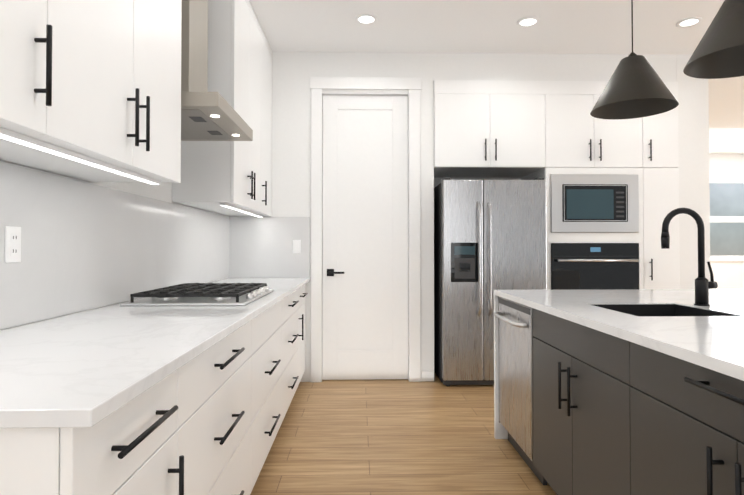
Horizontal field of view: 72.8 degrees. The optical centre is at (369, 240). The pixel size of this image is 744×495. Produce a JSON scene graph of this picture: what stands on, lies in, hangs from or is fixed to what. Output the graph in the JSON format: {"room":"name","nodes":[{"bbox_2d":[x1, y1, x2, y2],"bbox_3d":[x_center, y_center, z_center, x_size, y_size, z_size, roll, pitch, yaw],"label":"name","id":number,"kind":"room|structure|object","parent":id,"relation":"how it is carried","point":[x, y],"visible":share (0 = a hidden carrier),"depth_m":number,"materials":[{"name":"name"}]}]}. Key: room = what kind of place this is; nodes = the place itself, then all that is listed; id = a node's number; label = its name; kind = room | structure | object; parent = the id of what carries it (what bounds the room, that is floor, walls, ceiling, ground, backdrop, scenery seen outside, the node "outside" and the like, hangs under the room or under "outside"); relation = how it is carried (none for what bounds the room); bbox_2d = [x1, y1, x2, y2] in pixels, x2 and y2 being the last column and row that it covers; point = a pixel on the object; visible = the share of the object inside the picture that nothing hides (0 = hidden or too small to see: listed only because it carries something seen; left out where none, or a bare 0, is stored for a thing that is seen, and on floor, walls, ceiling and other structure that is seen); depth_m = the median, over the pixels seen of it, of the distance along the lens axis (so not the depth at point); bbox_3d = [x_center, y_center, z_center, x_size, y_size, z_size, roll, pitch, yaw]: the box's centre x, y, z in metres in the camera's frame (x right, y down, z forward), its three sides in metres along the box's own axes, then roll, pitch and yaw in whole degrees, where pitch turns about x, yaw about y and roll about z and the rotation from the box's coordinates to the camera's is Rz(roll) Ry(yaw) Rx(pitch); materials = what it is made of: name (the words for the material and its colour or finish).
{"room":"kitchen","nodes":[
{"label":"kitchen","id":0,"kind":"room"},
{"bbox_2d":[0,159,228,329],"bbox_3d":[-1.207,-0.279,0.208,0.120,2.900,8.620,0,-1,-1],"label":"wall","id":1,"kind":"structure","parent":0,"point":[162,191],"depth_m":2.60,"materials":[{"name":"paint"}]},
{"bbox_2d":[0,0,55,139],"bbox_3d":[-0.974,-0.990,1.018,0.374,1.447,0.450,0,-1,-1],"label":"upper cabinet","id":2,"kind":"object","parent":1,"relation":"attached to","point":[27,27],"depth_m":1.18,"materials":[{"name":"white wood"}]},
{"bbox_2d":[0,0,183,187],"bbox_3d":[-0.988,-0.980,1.709,0.374,1.447,0.932,0,-1,-1],"label":"upper cabinet","id":3,"kind":"object","parent":1,"relation":"attached to","point":[90,90],"depth_m":1.64,"materials":[{"name":"white wood"}]},
{"bbox_2d":[0,162,309,329],"bbox_3d":[-0.842,0.031,2.611,0.710,0.529,3.619,0,-1,-1],"label":"backsplash","id":4,"kind":"structure","parent":1,"relation":"attached to","point":[85,246],"depth_m":2.30,"materials":[{"name":"stone"}]},
{"bbox_2d":[5,226,20,262],"bbox_3d":[-1.160,0.012,1.645,0.008,0.118,0.072,0,-1,-1],"label":"electrical outlet","id":5,"kind":"object","parent":4,"relation":"attached to","point":[12,244],"visible":1,"depth_m":1.64,"materials":[{"name":"white plastic"}]},
{"bbox_2d":[293,240,300,252],"bbox_3d":[-0.638,0.052,4.409,0.072,0.118,0.009,0,-1,-1],"label":"light switch","id":6,"kind":"object","parent":4,"relation":"attached to","point":[296,246],"visible":1,"depth_m":4.41,"materials":[{"name":"white plastic"}]},
{"bbox_2d":[181,0,252,140],"bbox_3d":[-0.939,-1.141,2.622,0.511,1.101,0.730,0,-1,-1],"label":"range hood","id":7,"kind":"object","parent":1,"relation":"attached to","point":[206,115],"visible":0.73,"depth_m":2.53,"materials":[{"name":"silver metal"}]},
{"bbox_2d":[172,0,263,211],"bbox_3d":[-1.026,-0.954,3.506,0.374,1.447,0.832,0,-1,-1],"label":"upper cabinet","id":8,"kind":"object","parent":1,"relation":"attached to","point":[220,176],"depth_m":3.12,"materials":[{"name":"white wood"}]},
{"bbox_2d":[215,34,271,215],"bbox_3d":[-1.040,-0.945,4.176,0.374,1.447,0.508,0,-1,-1],"label":"upper cabinet","id":9,"kind":"object","parent":1,"relation":"attached to","point":[267,50],"depth_m":4.22,"materials":[{"name":"white wood"}]},
{"bbox_2d":[421,371,433,381],"bbox_3d":[3.853,1.161,2.584,10.096,0.090,13.200,0,-1,-1],"label":"baseboard","id":10,"kind":"structure","parent":1,"relation":"attached to","point":[427,375],"depth_m":4.42,"materials":[{"name":"paint"}]},
{"bbox_2d":[229,51,433,381],"bbox_3d":[-0.336,-0.217,4.487,1.802,2.900,0.100,0,-1,-1],"label":"wall","id":11,"kind":"structure","parent":0,"point":[293,73],"depth_m":4.45,"materials":[{"name":"paint"}]},
{"bbox_2d":[322,95,407,379],"bbox_3d":[-0.039,-0.035,4.466,0.756,2.521,0.098,0,-1,-1],"label":"pantry door","id":12,"kind":"structure","parent":11,"relation":"in","point":[365,251],"depth_m":4.48,"materials":[{"name":"paint"}]},
{"bbox_2d":[310,77,421,381],"bbox_3d":[-0.035,-0.101,4.478,0.980,2.668,0.126,0,-1,-1],"label":"door frame","id":13,"kind":"structure","parent":11,"relation":"attached to","point":[413,86],"depth_m":4.43,"materials":[{"name":"paint"}]},
{"bbox_2d":[434,80,545,179],"bbox_3d":[1.053,-1.027,4.792,0.982,0.767,0.672,0,-1,-1],"label":"upper cabinet","id":14,"kind":"object","parent":11,"relation":"attached to","point":[483,128],"depth_m":4.46,"materials":[{"name":"white wood"}]},
{"bbox_2d":[250,371,556,494],"bbox_3d":[2.999,1.232,2.665,12.000,0.050,13.400,0,-1,-1],"label":"floor","id":15,"kind":"structure","parent":0,"point":[378,437],"depth_m":2.99,"materials":[{"name":"brown wood"}]},
{"bbox_2d":[0,278,309,494],"bbox_3d":[-0.833,0.751,2.596,0.698,0.910,3.601,0,-1,-1],"label":"base cabinet","id":16,"kind":"object","parent":15,"relation":"on","point":[115,399],"visible":1,"depth_m":1.32,"materials":[{"name":"wood"}]},
{"bbox_2d":[119,283,272,305],"bbox_3d":[-0.843,0.268,2.628,0.555,0.054,0.760,0,-1,-1],"label":"cooktop","id":17,"kind":"object","parent":16,"relation":"on","point":[213,294],"visible":1,"depth_m":2.39,"materials":[{"name":"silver metal"}]},
{"bbox_2d":[434,177,546,385],"bbox_3d":[1.045,0.352,4.630,0.878,1.766,0.916,0,-1,-1],"label":"fridge","id":18,"kind":"object","parent":15,"relation":"on","point":[490,236],"visible":0.85,"depth_m":4.24,"materials":[{"name":"silver metal"}]},
{"bbox_2d":[522,81,645,289],"bbox_3d":[1.980,-0.087,4.789,0.872,2.648,0.690,0,-1,-1],"label":"tall cabinet","id":19,"kind":"object","parent":15,"relation":"on","point":[612,194],"depth_m":4.46,"materials":[{"name":"white wood"}]},
{"bbox_2d":[494,293,743,494],"bbox_3d":[1.626,0.745,1.118,1.710,0.880,4.050,0,-1,-1],"label":"kitchen island","id":20,"kind":"object","parent":15,"relation":"on","point":[622,392],"depth_m":1.77,"materials":[{"name":"wood"}]},
{"bbox_2d":[661,208,717,305],"bbox_3d":[1.437,0.070,2.279,0.244,0.440,0.062,0,-1,-1],"label":"faucet","id":21,"kind":"object","parent":20,"relation":"on","point":[703,285],"visible":1,"depth_m":2.27,"materials":[{"name":"black metal"}]},
{"bbox_2d":[646,82,679,288],"bbox_3d":[2.555,-0.087,4.801,0.367,2.648,0.690,0,-1,-1],"label":"tall cabinet","id":22,"kind":"object","parent":15,"relation":"on","point":[662,170],"depth_m":4.48,"materials":[{"name":"white wood"}]},
{"bbox_2d":[434,178,520,187],"bbox_3d":[0.825,-0.207,5.171,4.392,2.900,0.100,0,-1,-1],"label":"wall","id":23,"kind":"structure","parent":0,"point":[437,181],"depth_m":5.13,"materials":[{"name":"paint"}]},
{"bbox_2d":[250,0,743,153],"bbox_3d":[2.999,-1.718,2.708,12.000,0.050,13.400,0,-1,-1],"label":"ceiling","id":24,"kind":"structure","parent":0,"point":[492,26],"depth_m":4.00,"materials":[{"name":"paint"}]},
{"bbox_2d":[355,14,377,24],"bbox_3d":[-0.025,-1.673,3.814,0.170,0.007,0.170,0,-1,-1],"label":"recessed light","id":25,"kind":"object","parent":24,"relation":"in","point":[366,19],"visible":1,"depth_m":3.81,"materials":[{"name":"white plastic"}]},
{"bbox_2d":[517,16,539,26],"bbox_3d":[1.210,-1.672,3.860,0.170,0.007,0.170,0,-1,-1],"label":"recessed light","id":26,"kind":"object","parent":24,"relation":"in","point":[530,21],"visible":1,"depth_m":3.85,"materials":[{"name":"white plastic"}]},
{"bbox_2d":[590,0,678,119],"bbox_3d":[1.362,-1.185,2.622,0.405,1.013,0.405,0,-1,-1],"label":"pendant light","id":27,"kind":"object","parent":24,"relation":"hanging from","point":[635,87],"visible":1,"depth_m":2.56,"materials":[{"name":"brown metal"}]},
{"bbox_2d":[676,17,701,26],"bbox_3d":[2.444,-1.672,3.866,0.170,0.007,0.170,0,-1,-1],"label":"recessed light","id":28,"kind":"object","parent":24,"relation":"in","point":[690,21],"visible":1,"depth_m":3.86,"materials":[{"name":"white plastic"}]},
{"bbox_2d":[683,0,743,78],"bbox_3d":[1.440,-1.195,1.944,0.405,1.013,0.405,0,-1,-1],"label":"pendant light","id":29,"kind":"object","parent":24,"relation":"hanging from","point":[718,52],"visible":1,"depth_m":1.94,"materials":[{"name":"brown metal"}]},
{"bbox_2d":[434,53,676,81],"bbox_3d":[1.649,-1.538,4.828,2.180,0.248,0.660,0,-1,-1],"label":"soffit","id":30,"kind":"structure","parent":0,"point":[524,67],"depth_m":4.49,"materials":[{"name":"paint"}]},
{"bbox_2d":[676,55,709,288],"bbox_3d":[2.885,-0.212,4.834,0.288,2.900,0.660,0,-1,-1],"label":"wall","id":31,"kind":"structure","parent":0,"point":[693,140],"depth_m":4.51,"materials":[{"name":"paint"}]},
{"bbox_2d":[709,154,743,288],"bbox_3d":[5.898,-0.147,9.298,5.925,2.900,0.100,0,-1,-1],"label":"wall","id":32,"kind":"structure","parent":0,"point":[728,274],"depth_m":9.26,"materials":[{"name":"paint"}]},
{"bbox_2d":[709,176,743,260],"bbox_3d":[6.587,-0.403,9.245,1.030,1.550,0.040,0,-1,-1],"label":"window","id":33,"kind":"structure","parent":32,"relation":"in","point":[726,218],"depth_m":9.26,"materials":[{"name":"glass"}]}
]}

